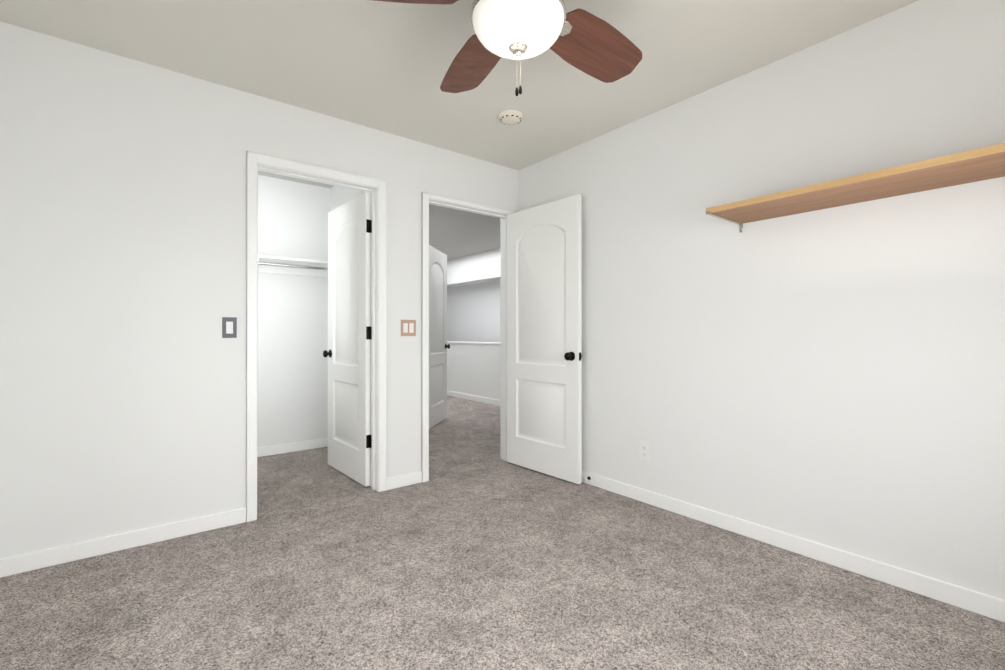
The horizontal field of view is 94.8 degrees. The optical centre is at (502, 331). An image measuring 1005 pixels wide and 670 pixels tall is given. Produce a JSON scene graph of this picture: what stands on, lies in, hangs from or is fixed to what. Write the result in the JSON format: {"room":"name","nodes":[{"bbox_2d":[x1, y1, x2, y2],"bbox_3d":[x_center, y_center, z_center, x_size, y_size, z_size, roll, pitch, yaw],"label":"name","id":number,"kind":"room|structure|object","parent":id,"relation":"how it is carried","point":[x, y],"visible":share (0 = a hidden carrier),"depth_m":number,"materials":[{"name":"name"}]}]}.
{"room":"empty bedroom","nodes":[
{"label":"empty bedroom","id":0,"kind":"room"},
{"bbox_2d":[0,21,517,557],"bbox_3d":[-1.101,-0.139,2.982,3.060,2.440,0.120,0,0,-38],"label":"wall","id":1,"kind":"structure","parent":0,"point":[122,263],"depth_m":2.33,"materials":[{"name":"white paint"}]},
{"bbox_2d":[0,508,245,577],"bbox_3d":[-1.841,1.037,2.302,0.999,0.082,0.017,0,0,-38],"label":"baseboard","id":2,"kind":"structure","parent":1,"relation":"attached to","point":[30,561],"depth_m":2.26,"materials":[{"name":"white paint"}]},
{"bbox_2d":[222,317,236,337],"bbox_3d":[-1.517,-0.021,2.566,0.070,0.114,0.012,0,0,-38],"label":"light switch","id":3,"kind":"object","parent":1,"relation":"attached to","point":[229,327],"visible":1,"depth_m":2.56,"materials":[{"name":"grey plastic"}]},
{"bbox_2d":[246,151,386,521],"bbox_3d":[-1.163,0.029,2.932,0.842,2.102,0.156,0,0,-38],"label":"door frame","id":4,"kind":"structure","parent":1,"relation":"attached to","point":[375,188],"depth_m":2.96,"materials":[{"name":"white paint"}]},
{"bbox_2d":[323,192,371,486],"bbox_3d":[-1.165,0.055,3.452,0.150,2.030,0.761,0,0,-38],"label":"closet door","id":5,"kind":"structure","parent":1,"relation":"in","point":[347,353],"depth_m":3.39,"materials":[{"name":"white paint"}]},
{"bbox_2d":[387,471,421,489],"bbox_3d":[-0.685,1.040,3.222,0.271,0.082,0.013,0,0,-38],"label":"baseboard","id":6,"kind":"structure","parent":1,"relation":"attached to","point":[399,481],"depth_m":3.22,"materials":[{"name":"white paint"}]},
{"bbox_2d":[401,320,415,335],"bbox_3d":[-0.660,-0.024,3.246,0.116,0.114,0.012,0,0,-38],"label":"light switch","id":7,"kind":"object","parent":1,"relation":"attached to","point":[408,327],"visible":1,"depth_m":3.25,"materials":[{"name":"beige plastic"}]},
{"bbox_2d":[422,192,515,481],"bbox_3d":[-0.275,0.043,3.637,0.879,2.079,0.156,0,0,-38],"label":"door frame","id":8,"kind":"structure","parent":1,"relation":"attached to","point":[446,202],"depth_m":3.50,"materials":[{"name":"white paint"}]},
{"bbox_2d":[507,194,581,483],"bbox_3d":[0.299,0.056,3.547,0.150,2.030,0.799,0,0,-38],"label":"entry door","id":9,"kind":"structure","parent":1,"relation":"in","point":[544,345],"depth_m":3.47,"materials":[{"name":"white paint"}]},
{"bbox_2d":[257,175,328,447],"bbox_3d":[-1.857,-0.135,4.271,2.460,2.440,0.120,0,0,-38],"label":"wall","id":10,"kind":"structure","parent":0,"point":[292,398],"depth_m":4.16,"materials":[{"name":"white paint"}]},
{"bbox_2d":[257,438,327,456],"bbox_3d":[-2.155,1.043,3.943,1.350,0.082,0.017,0,0,-38],"label":"baseboard","id":11,"kind":"structure","parent":10,"relation":"attached to","point":[289,447],"depth_m":4.13,"materials":[{"name":"white paint"}]},
{"bbox_2d":[258,255,327,276],"bbox_3d":[-2.061,-0.563,3.829,1.352,0.103,0.323,0,0,-38],"label":"shelf","id":12,"kind":"object","parent":10,"relation":"attached to","point":[286,265],"depth_m":4.01,"materials":[{"name":"white paint"}]},
{"bbox_2d":[329,185,370,455],"bbox_3d":[-1.159,-0.136,3.874,0.120,2.440,1.350,0,0,-38],"label":"wall","id":13,"kind":"structure","parent":0,"point":[338,196],"depth_m":4.08,"materials":[{"name":"white paint"}]},
{"bbox_2d":[429,245,449,428],"bbox_3d":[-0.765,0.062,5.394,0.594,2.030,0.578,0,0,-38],"label":"hall door","id":14,"kind":"structure","parent":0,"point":[438,346],"depth_m":5.39,"materials":[{"name":"white paint"}]},
{"bbox_2d":[0,0,918,259],"bbox_3d":[-0.607,-1.412,4.937,7.200,0.120,10.800,0,0,-38],"label":"ceiling","id":15,"kind":"structure","parent":0,"point":[383,66],"depth_m":2.29,"materials":[{"name":"white paint"}]},
{"bbox_2d":[447,248,499,287],"bbox_3d":[0.181,-1.113,7.440,0.350,0.460,7.260,0,0,-38],"label":"soffit","id":16,"kind":"structure","parent":15,"relation":"attached to","point":[481,267],"depth_m":8.02,"materials":[{"name":"white paint"}]},
{"bbox_2d":[373,0,641,95],"bbox_3d":[0.080,-1.077,1.602,1.270,0.574,1.294,0,0,-38],"label":"fan","id":17,"kind":"object","parent":15,"relation":"hanging from","point":[588,43],"visible":1,"depth_m":1.73,"materials":[{"name":"brown wood"}]},
{"bbox_2d":[499,110,522,124],"bbox_3d":[0.052,-1.341,2.906,0.152,0.038,0.152,0,0,-38],"label":"smoke detector","id":18,"kind":"object","parent":15,"relation":"attached to","point":[510,117],"visible":0.98,"depth_m":2.87,"materials":[{"name":"beige plastic"}]},
{"bbox_2d":[447,341,499,399],"bbox_3d":[-1.045,0.637,8.149,0.150,0.925,4.615,0,0,-38],"label":"wall","id":19,"kind":"structure","parent":0,"point":[473,368],"depth_m":7.29,"materials":[{"name":"white paint"}]},
{"bbox_2d":[447,391,499,405],"bbox_3d":[-1.102,1.058,8.111,0.013,0.082,4.600,0,0,-38],"label":"baseboard","id":20,"kind":"structure","parent":19,"relation":"attached to","point":[476,398],"depth_m":7.25,"materials":[{"name":"white paint"}]},
{"bbox_2d":[447,281,499,342],"bbox_3d":[0.676,-0.124,7.191,0.120,2.440,8.500,0,0,-38],"label":"wall","id":21,"kind":"structure","parent":0,"point":[473,312],"depth_m":8.59,"materials":[{"name":"white paint"}]},
{"bbox_2d":[0,395,1004,669],"bbox_3d":[-0.607,1.138,4.928,7.200,0.100,10.800,0,0,-38],"label":"floor","id":22,"kind":"structure","parent":0,"point":[474,553],"depth_m":1.89,"materials":[{"name":"carpet"}]},
{"bbox_2d":[518,0,1004,599],"bbox_3d":[1.292,-0.141,2.526,0.120,2.440,3.810,0,0,-38],"label":"wall","id":23,"kind":"structure","parent":0,"point":[832,376],"depth_m":2.18,"materials":[{"name":"white paint"}]},
{"bbox_2d":[640,441,649,460],"bbox_3d":[0.896,0.755,2.917,0.008,0.114,0.070,0,0,-38],"label":"electrical outlet","id":24,"kind":"object","parent":23,"relation":"attached to","point":[644,450],"visible":1,"depth_m":2.91,"materials":[{"name":"white plastic"}]},
{"bbox_2d":[582,470,1004,622],"bbox_3d":[1.233,1.038,2.475,0.030,0.082,3.570,0,0,-38],"label":"baseboard","id":25,"kind":"structure","parent":23,"relation":"attached to","point":[989,606],"depth_m":2.14,"materials":[{"name":"white paint"}]},
{"bbox_2d":[706,143,1004,232],"bbox_3d":[1.609,-0.565,1.748,0.354,0.073,1.555,0,0,-38],"label":"wall shelf","id":26,"kind":"object","parent":23,"relation":"attached to","point":[979,164],"visible":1,"depth_m":1.84,"materials":[{"name":"brown wood"}]}
]}

